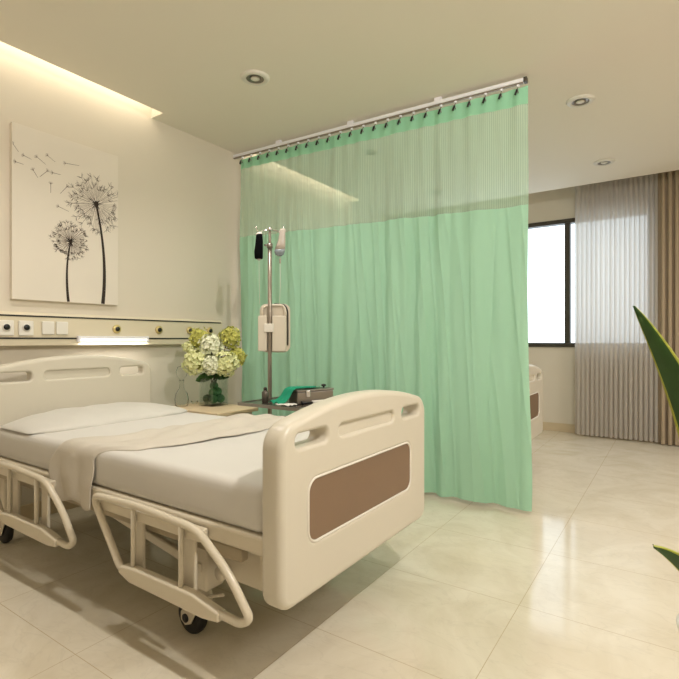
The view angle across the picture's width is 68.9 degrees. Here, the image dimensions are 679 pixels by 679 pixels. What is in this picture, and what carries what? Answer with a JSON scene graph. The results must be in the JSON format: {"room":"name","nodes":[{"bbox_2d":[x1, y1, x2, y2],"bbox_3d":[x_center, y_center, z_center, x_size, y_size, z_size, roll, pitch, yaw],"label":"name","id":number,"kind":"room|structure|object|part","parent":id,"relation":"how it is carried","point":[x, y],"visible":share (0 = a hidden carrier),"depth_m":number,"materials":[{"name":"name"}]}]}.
{"room":"hospital room","nodes":[
{"label":"hospital room","id":0,"kind":"room"},
{"bbox_2d":[0,41,399,504],"bbox_3d":[-1.543,-0.400,3.642,0.120,3.000,8.700,0,0,34],"label":"wall","id":1,"kind":"structure","parent":0,"point":[179,192],"depth_m":3.70,"materials":[{"name":"beige paint"}]},
{"bbox_2d":[20,498,78,519],"bbox_3d":[-1.525,1.050,3.550,0.012,0.100,8.568,0,0,34],"label":"baseboard","id":2,"kind":"structure","parent":1,"relation":"attached to","point":[27,510],"depth_m":3.06,"materials":[{"name":"tile"}]},
{"bbox_2d":[10,122,117,304],"bbox_3d":[-1.751,-0.761,3.197,0.032,1.042,0.670,0,0,34],"label":"picture","id":3,"kind":"object","parent":1,"relation":"attached to","point":[64,192],"visible":1,"depth_m":3.15,"materials":[{"name":"beige paper"}]},
{"bbox_2d":[0,311,221,345],"bbox_3d":[-1.713,-0.062,3.205,0.087,0.200,2.485,0,0,34],"label":"panel","id":4,"kind":"object","parent":1,"relation":"attached to","point":[16,328],"visible":0.92,"depth_m":3.28,"materials":[{"name":"beige"}]},
{"bbox_3d":[-1.921,-0.067,2.851,0.013,0.090,0.082,0,0,34],"label":"socket plate","id":5,"kind":"part","parent":4,"relation":"part of","materials":[{"name":"beige plastic"}]},
{"bbox_3d":[-1.861,-0.067,2.939,0.013,0.090,0.082,0,0,34],"label":"socket plate","id":6,"kind":"part","parent":4,"relation":"part of","materials":[{"name":"beige plastic"}]},
{"bbox_3d":[-1.791,-0.071,3.042,0.013,0.082,0.072,0,0,34],"label":"blank plate","id":7,"kind":"part","parent":4,"relation":"part of","materials":[{"name":"beige plastic"}]},
{"bbox_3d":[-1.744,-0.071,3.112,0.013,0.082,0.072,0,0,34],"label":"blank plate","id":8,"kind":"part","parent":4,"relation":"part of","materials":[{"name":"beige plastic"}]},
{"bbox_2d":[77,336,148,341],"bbox_3d":[-1.543,-0.004,3.401,0.025,0.039,0.516,0,0,34],"label":"light","id":9,"kind":"object","parent":4,"relation":"attached to","point":[79,338],"depth_m":3.38,"materials":[{"name":"white plastic"}]},
{"bbox_2d":[112,325,120,332],"bbox_3d":[-1.536,-0.072,3.418,0.012,0.060,0.060,0,0,34],"label":"outlet","id":10,"kind":"object","parent":4,"relation":"attached to","point":[115,328],"depth_m":3.41,"materials":[{"name":"gold plastic"}]},
{"bbox_2d":[155,326,162,333],"bbox_3d":[-1.347,-0.072,3.697,0.012,0.060,0.060,0,0,34],"label":"outlet","id":11,"kind":"object","parent":4,"relation":"attached to","point":[158,329],"depth_m":3.69,"materials":[{"name":"gold plastic"}]},
{"bbox_2d":[186,327,192,333],"bbox_3d":[-1.187,-0.072,3.933,0.012,0.060,0.060,0,0,34],"label":"outlet","id":12,"kind":"object","parent":4,"relation":"attached to","point":[188,329],"depth_m":3.92,"materials":[{"name":"gold plastic"}]},
{"bbox_2d":[207,327,212,333],"bbox_3d":[-1.072,-0.072,4.103,0.012,0.060,0.060,0,0,34],"label":"outlet","id":13,"kind":"object","parent":4,"relation":"attached to","point":[209,329],"depth_m":4.09,"materials":[{"name":"gold plastic"}]},
{"bbox_2d":[0,430,678,678],"bbox_3d":[1.049,1.150,1.887,6.380,0.100,8.700,0,0,34],"label":"floor","id":14,"kind":"structure","parent":0,"point":[576,585],"depth_m":2.06,"materials":[{"name":"tile"}]},
{"bbox_2d":[0,355,423,633],"bbox_3d":[-0.764,0.597,2.456,2.127,1.006,1.126,0,0,34],"label":"hospital bed","id":15,"kind":"object","parent":14,"relation":"on","point":[335,495],"visible":0.84,"depth_m":1.77,"materials":[{"name":"beige plastic"}]},
{"bbox_3d":[-1.807,1.005,2.644,0.112,0.109,0.008,0,0,34],"label":"fork plate","id":16,"kind":"part","parent":15,"relation":"part of","materials":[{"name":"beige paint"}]},
{"bbox_3d":[-1.558,0.722,2.336,0.019,0.233,0.018,0,0,34],"label":"rail post","id":17,"kind":"part","parent":15,"relation":"part of","materials":[{"name":"beige paint"}]},
{"bbox_3d":[-1.553,0.745,2.380,0.056,0.230,0.014,0,0,34],"label":"pivot plate","id":18,"kind":"part","parent":15,"relation":"part of","materials":[{"name":"beige paint"}]},
{"bbox_3d":[-1.339,0.722,2.187,0.019,0.233,0.018,0,0,34],"label":"rail post","id":19,"kind":"part","parent":15,"relation":"part of","materials":[{"name":"beige paint"}]},
{"bbox_3d":[-1.424,0.723,2.245,0.848,0.281,0.027,0,0,34],"label":"rail","id":20,"kind":"part","parent":15,"relation":"part of","materials":[{"name":"beige paint"}]},
{"bbox_3d":[-1.317,0.745,2.220,0.056,0.230,0.014,0,0,34],"label":"pivot plate","id":21,"kind":"part","parent":15,"relation":"part of","materials":[{"name":"beige paint"}]},
{"bbox_3d":[-1.603,0.453,3.019,0.070,0.718,1.010,0,0,34],"label":"headboard","id":22,"kind":"part","parent":15,"relation":"part of","materials":[{"name":"beige plastic"}]},
{"bbox_3d":[-0.798,0.695,2.477,1.800,0.046,0.935,0,0,34],"label":"under frame","id":23,"kind":"part","parent":15,"relation":"part of","materials":[{"name":"beige metal"}]},
{"bbox_3d":[-0.764,0.635,2.456,1.960,0.060,0.980,0,0,34],"label":"deck frame","id":24,"kind":"part","parent":15,"relation":"part of","materials":[{"name":"beige paint"}]},
{"bbox_3d":[-0.743,0.722,1.783,0.019,0.233,0.018,0,0,34],"label":"rail post","id":25,"kind":"part","parent":15,"relation":"part of","materials":[{"name":"beige paint"}]},
{"bbox_3d":[-0.738,0.745,1.827,0.056,0.230,0.014,0,0,34],"label":"pivot plate","id":26,"kind":"part","parent":15,"relation":"part of","materials":[{"name":"beige paint"}]},
{"bbox_2d":[0,412,308,532],"bbox_3d":[-0.764,0.528,2.450,1.930,0.160,0.955,0,0,34],"label":"mattress","id":27,"kind":"object","parent":15,"relation":"on","point":[221,478],"visible":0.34,"depth_m":1.89,"materials":[{"name":"white fabric"}]},
{"bbox_2d":[0,402,187,433],"bbox_3d":[-1.359,0.421,2.853,0.490,0.078,0.944,0,0,34],"label":"pillow","id":28,"kind":"object","parent":27,"relation":"on","point":[62,419],"visible":0.97,"depth_m":2.65,"materials":[{"name":"grey fabric"}]},
{"bbox_2d":[48,413,285,510],"bbox_3d":[-0.737,0.556,2.431,0.513,0.300,1.101,0,0,44],"label":"blanket","id":29,"kind":"object","parent":27,"relation":"on","point":[72,465],"visible":0.97,"depth_m":2.17,"materials":[{"name":"beige fabric"}]},
{"bbox_3d":[-0.821,0.752,1.997,0.800,0.163,0.025,0,0,34],"label":"lift arm","id":30,"kind":"part","parent":15,"relation":"part of","materials":[{"name":"beige paint"}]},
{"bbox_3d":[-0.609,0.723,1.693,0.848,0.281,0.027,0,0,34],"label":"rail","id":31,"kind":"part","parent":15,"relation":"part of","materials":[{"name":"beige metal"}]},
{"bbox_3d":[-0.523,0.722,1.635,0.019,0.233,0.018,0,0,34],"label":"rail post","id":32,"kind":"part","parent":15,"relation":"part of","materials":[{"name":"beige paint"}]},
{"bbox_3d":[-0.546,1.005,1.822,0.112,0.109,0.008,0,0,34],"label":"fork plate","id":33,"kind":"part","parent":15,"relation":"part of","materials":[{"name":"beige paint"}]},
{"bbox_3d":[-0.501,0.745,1.667,0.056,0.230,0.014,0,0,34],"label":"pivot plate","id":34,"kind":"part","parent":15,"relation":"part of","materials":[{"name":"beige paint"}]},
{"bbox_3d":[-0.403,0.810,1.722,0.048,0.048,0.039,0,0,34],"label":"knob","id":35,"kind":"part","parent":15,"relation":"part of","materials":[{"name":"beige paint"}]},
{"bbox_3d":[0.078,0.505,1.880,0.085,0.614,1.010,0,0,34],"label":"footboard","id":36,"kind":"part","parent":15,"relation":"part of","materials":[{"name":"beige plastic"}]},
{"bbox_3d":[0.073,0.542,1.871,0.077,0.193,0.712,0,0,34],"label":"inlay panel","id":37,"kind":"part","parent":15,"relation":"part of","materials":[{"name":"brown plastic"}]},
{"bbox_2d":[176,402,257,416],"bbox_3d":[-0.898,0.785,3.453,0.550,0.630,0.380,0,0,34],"label":"base cabinet","id":38,"kind":"object","parent":14,"relation":"on","point":[227,410],"visible":0.19,"depth_m":3.37,"materials":[{"name":"beige laminate"}]},
{"bbox_2d":[174,366,188,406],"bbox_3d":[-1.111,0.328,3.485,0.096,0.285,0.096,0,0,34],"label":"glass decanter","id":39,"kind":"object","parent":38,"relation":"on","point":[179,366],"visible":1,"depth_m":3.48,"materials":[{"name":"clear glass"}]},
{"bbox_2d":[202,378,227,406],"bbox_3d":[-0.901,0.372,3.546,0.144,0.195,0.144,0,0,34],"label":"flower vase","id":40,"kind":"object","parent":38,"relation":"on","point":[205,378],"visible":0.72,"depth_m":3.57,"materials":[{"name":"clear glass"}]},
{"bbox_2d":[181,347,212,381],"bbox_3d":[-1.006,0.202,3.506,0.196,0.293,0.206,0,0,34],"label":"hydrangea","id":41,"kind":"object","parent":40,"relation":"in","point":[193,360],"visible":0.85,"depth_m":3.45,"materials":[{"name":"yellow plant"}]},
{"bbox_2d":[182,341,212,380],"bbox_3d":[-1.022,0.178,3.549,0.232,0.342,0.091,0,0,16],"label":"hydrangea","id":42,"kind":"object","parent":40,"relation":"in","point":[186,346],"visible":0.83,"depth_m":3.54,"materials":[{"name":"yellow plant"}]},
{"bbox_2d":[188,327,211,382],"bbox_3d":[-1.018,0.126,3.601,0.167,0.445,0.182,0,0,-20],"label":"hydrangea","id":43,"kind":"object","parent":40,"relation":"in","point":[194,338],"visible":0.66,"depth_m":3.56,"materials":[{"name":"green plant"}]},
{"bbox_2d":[203,394,209,402],"bbox_3d":[-0.947,0.423,3.537,0.061,0.062,0.062,0,0,34],"label":"ball","id":44,"kind":"object","parent":40,"relation":"in","point":[205,397],"visible":0.82,"depth_m":3.51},
{"bbox_2d":[202,355,219,384],"bbox_3d":[-0.901,0.227,3.476,0.141,0.242,0.148,0,0,34],"label":"hydrangea","id":45,"kind":"object","parent":40,"relation":"in","point":[211,365],"visible":0.96,"depth_m":3.44,"materials":[{"name":"beige plant"}]},
{"bbox_2d":[198,333,224,358],"bbox_3d":[-0.918,0.151,3.526,0.180,0.393,0.175,0,0,34],"label":"hydrangea","id":46,"kind":"object","parent":40,"relation":"in","point":[212,345],"visible":0.92,"depth_m":3.48,"materials":[{"name":"beige plant"}]},
{"bbox_2d":[208,388,216,395],"bbox_3d":[-0.901,0.378,3.524,0.061,0.062,0.062,0,0,34],"label":"ball","id":47,"kind":"object","parent":40,"relation":"in","point":[212,391],"visible":0.86,"depth_m":3.50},
{"bbox_2d":[209,395,217,403],"bbox_3d":[-0.892,0.423,3.499,0.061,0.062,0.062,0,0,34],"label":"ball","id":48,"kind":"object","parent":40,"relation":"in","point":[213,399],"visible":1,"depth_m":3.48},
{"bbox_2d":[210,382,217,388],"bbox_3d":[-0.903,0.333,3.561,0.061,0.062,0.062,0,0,34],"label":"ball","id":49,"kind":"object","parent":40,"relation":"in","point":[211,384],"visible":0.73,"depth_m":3.54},
{"bbox_2d":[216,387,221,395],"bbox_3d":[-0.878,0.375,3.569,0.061,0.062,0.062,0,0,34],"label":"ball","id":50,"kind":"object","parent":40,"relation":"in","point":[219,390],"visible":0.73,"depth_m":3.55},
{"bbox_2d":[217,394,224,402],"bbox_3d":[-0.855,0.423,3.554,0.061,0.062,0.062,0,0,34],"label":"ball","id":51,"kind":"object","parent":40,"relation":"in","point":[221,398],"visible":0.88,"depth_m":3.53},
{"bbox_2d":[212,326,240,383],"bbox_3d":[-0.805,0.124,3.598,0.182,0.448,0.175,0,0,13],"label":"hydrangea","id":52,"kind":"object","parent":40,"relation":"in","point":[231,336],"visible":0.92,"depth_m":3.56,"materials":[{"name":"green plant"}]},
{"bbox_2d":[215,350,239,382],"bbox_3d":[-0.805,0.210,3.517,0.200,0.276,0.194,0,0,34],"label":"hydrangea","id":53,"kind":"object","parent":40,"relation":"in","point":[225,364],"visible":0.94,"depth_m":3.47,"materials":[{"name":"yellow plant"}]},
{"bbox_2d":[213,346,246,387],"bbox_3d":[-0.774,0.198,3.576,0.166,0.301,0.216,0,0,34],"label":"hydrangea","id":54,"kind":"object","parent":40,"relation":"in","point":[238,351],"visible":0.58,"depth_m":3.56,"materials":[{"name":"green plant"}]},
{"bbox_2d":[238,226,310,413],"bbox_3d":[-0.295,0.162,3.277,0.584,1.875,0.635,0,0,34],"label":"trolley","id":55,"kind":"object","parent":14,"relation":"on","point":[252,403],"visible":0.48,"depth_m":3.37,"materials":[{"name":"grey metal"}]},
{"bbox_2d":[254,232,262,304],"bbox_3d":[-0.553,-0.488,3.385,0.060,0.496,0.036,0,0,7],"label":"bag","id":56,"kind":"object","parent":55,"relation":"hanging from","point":[258,251],"visible":1,"depth_m":3.37,"materials":[{"name":"black"}]},
{"bbox_2d":[262,387,268,402],"bbox_3d":[-0.473,0.353,3.153,0.043,0.098,0.044,0,0,34],"label":"bottle","id":57,"kind":"object","parent":55,"relation":"on","point":[265,394],"visible":0.98,"depth_m":3.14,"materials":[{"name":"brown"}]},
{"bbox_2d":[258,303,289,351],"bbox_3d":[-0.446,-0.081,3.379,0.216,0.337,0.056,0,0,0],"label":"pump","id":58,"kind":"object","parent":55,"relation":"attached to","point":[280,326],"visible":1,"depth_m":3.36,"materials":[{"name":"beige plastic"}]},
{"bbox_3d":[-0.451,-0.197,3.390,0.178,0.094,0.018,0,0,0],"label":"carry handle","id":59,"kind":"part","parent":58,"relation":"part of","materials":[{"name":"beige plastic"}]},
{"bbox_2d":[238,396,310,410],"bbox_3d":[-0.277,0.416,3.264,0.540,0.038,0.635,0,0,34],"label":"tray","id":60,"kind":"object","parent":55,"relation":"on","point":[252,403],"depth_m":3.03,"materials":[{"name":"silver metal"}]},
{"bbox_2d":[274,229,285,303],"bbox_3d":[-0.406,-0.494,3.385,0.078,0.528,0.036,0,0,0],"label":"bag","id":61,"kind":"object","parent":55,"relation":"hanging from","point":[280,247],"visible":1,"depth_m":3.37,"materials":[{"name":"beige"}]},
{"bbox_2d":[276,402,296,406],"bbox_3d":[-0.323,0.395,3.008,0.110,0.010,0.096,0,0,34],"label":"pad","id":62,"kind":"object","parent":55,"relation":"on","point":[285,403],"visible":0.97,"depth_m":2.99,"materials":[{"name":"white"}]},
{"bbox_2d":[289,384,333,404],"bbox_3d":[-0.179,0.345,3.156,0.276,0.114,0.120,0,0,-36],"label":"instrument box","id":63,"kind":"object","parent":55,"relation":"on","point":[319,393],"visible":0.84,"depth_m":3.10,"materials":[{"name":"silver metal"}]},
{"bbox_2d":[268,386,319,403],"bbox_3d":[-0.286,0.347,3.133,0.290,0.099,0.157,0,0,-36],"label":"cloth","id":64,"kind":"object","parent":63,"relation":"on","point":[286,393],"visible":1,"depth_m":3.08,"materials":[{"name":"teal fabric"}]},
{"bbox_3d":[-0.180,0.318,3.157,0.276,0.012,0.116,0,0,-36],"label":"lid","id":65,"kind":"part","parent":63,"relation":"part of","materials":[{"name":"silver metal"}]},
{"bbox_2d":[301,399,323,404],"bbox_3d":[-0.137,0.388,3.075,0.226,0.026,0.026,0,0,-36],"label":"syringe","id":66,"kind":"object","parent":55,"relation":"on","point":[313,401],"visible":0.52,"depth_m":3.04,"materials":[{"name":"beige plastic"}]},
{"bbox_2d":[529,364,542,439],"bbox_3d":[0.613,0.597,4.489,2.127,1.006,1.126,0,0,34],"label":"hospital bed","id":67,"kind":"object","parent":14,"relation":"on","point":[535,373],"visible":0.08,"depth_m":4.09,"materials":[{"name":"beige paint"}]},
{"bbox_3d":[1.450,0.542,3.904,0.077,0.193,0.712,0,0,34],"label":"inlay panel","id":68,"kind":"part","parent":67,"relation":"part of","materials":[{"name":"brown laminate"}]},
{"bbox_2d":[633,306,678,630],"bbox_3d":[0.723,0.522,0.768,0.450,1.156,0.352,0,0,34],"label":"potted plant","id":69,"kind":"object","parent":14,"relation":"on","point":[666,362],"visible":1,"depth_m":0.82,"materials":[{"name":"green plant"}]},
{"bbox_3d":[0.690,0.800,0.820,0.220,0.600,0.220,0,0,34],"label":"pot","id":70,"kind":"part","parent":69,"relation":"part of","materials":[{"name":"white"}]},
{"bbox_2d":[0,0,678,215],"bbox_3d":[1.049,-1.833,1.887,6.380,0.333,8.700,0,0,34],"label":"ceiling","id":71,"kind":"structure","parent":0,"point":[329,64],"depth_m":3.01,"materials":[{"name":"beige paint"}]},
{"bbox_2d":[240,69,269,85],"bbox_3d":[-0.537,-1.659,3.148,0.184,0.016,0.184,0,0,34],"label":"recessed light","id":72,"kind":"object","parent":71,"relation":"in","point":[251,77],"visible":1,"depth_m":3.13,"materials":[{"name":"beige metal"}]},
{"bbox_3d":[-0.537,-1.657,3.148,0.058,0.012,0.058,0,0,34],"label":"bulb","id":73,"kind":"part","parent":72,"relation":"part of","materials":[{"name":"beige glass"}]},
{"bbox_2d":[233,76,527,158],"bbox_3d":[0.118,-1.639,3.760,2.497,0.057,0.036,0,0,32],"label":"rail","id":74,"kind":"object","parent":71,"relation":"attached to","point":[438,101],"visible":1,"depth_m":3.58,"materials":[{"name":"white metal"}]},
{"bbox_2d":[239,84,531,511],"bbox_3d":[0.162,-0.267,3.735,2.451,2.687,0.089,0,0,32],"label":"privacy curtain","id":75,"kind":"object","parent":74,"relation":"hanging from","point":[433,308],"visible":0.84,"depth_m":3.47,"materials":[{"name":"green fabric"}]},
{"bbox_3d":[0.151,-1.175,3.737,2.429,0.660,0.057,0,0,32],"label":"panel","id":76,"kind":"part","parent":75,"relation":"part of","materials":[{"name":"green fabric"}]},
{"bbox_2d":[566,94,594,107],"bbox_3d":[1.680,-1.659,3.452,0.184,0.016,0.184,0,0,34],"label":"recessed light","id":77,"kind":"object","parent":71,"relation":"in","point":[582,100],"visible":1,"depth_m":3.44,"materials":[{"name":"beige metal"}]},
{"bbox_3d":[1.680,-1.657,3.452,0.058,0.012,0.058,0,0,34],"label":"bulb","id":78,"kind":"part","parent":77,"relation":"part of","materials":[{"name":"beige glass"}]},
{"bbox_2d":[593,158,614,165],"bbox_3d":[2.484,-1.659,4.647,0.184,0.016,0.184,0,0,34],"label":"recessed light","id":79,"kind":"object","parent":71,"relation":"in","point":[602,162],"visible":1,"depth_m":4.63,"materials":[{"name":"beige metal"}]},
{"bbox_2d":[575,173,657,441],"bbox_3d":[3.024,-0.401,5.440,0.804,2.958,0.068,0,0,34],"label":"sheer curtain","id":80,"kind":"object","parent":71,"relation":"hanging from","point":[616,221],"visible":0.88,"depth_m":5.43,"materials":[{"name":"white fabric"}]},
{"bbox_2d":[658,170,678,445],"bbox_3d":[3.712,-0.396,4.940,0.902,2.968,0.090,0,0,34],"label":"drape","id":81,"kind":"object","parent":71,"relation":"hanging from","point":[668,182],"visible":0.75,"depth_m":5.14,"materials":[{"name":"beige fabric"}]},
{"bbox_2d":[404,186,574,423],"bbox_3d":[3.505,-0.400,5.404,6.260,3.000,0.120,0,0,34],"label":"wall","id":82,"kind":"structure","parent":0,"point":[557,364],"depth_m":5.95,"materials":[{"name":"beige paint"}]},
{"bbox_2d":[528,218,574,346],"bbox_3d":[2.436,-0.670,6.092,2.400,1.520,0.100,0,0,34],"label":"window","id":83,"kind":"structure","parent":82,"relation":"in","point":[567,222],"depth_m":5.87,"materials":[{"name":"brown"}]},
{"bbox_2d":[543,422,574,432],"bbox_3d":[3.468,1.050,5.350,6.260,0.100,0.012,0,0,34],"label":"baseboard","id":84,"kind":"structure","parent":82,"relation":"attached to","point":[561,427],"depth_m":5.91,"materials":[{"name":"tile"}]}
]}

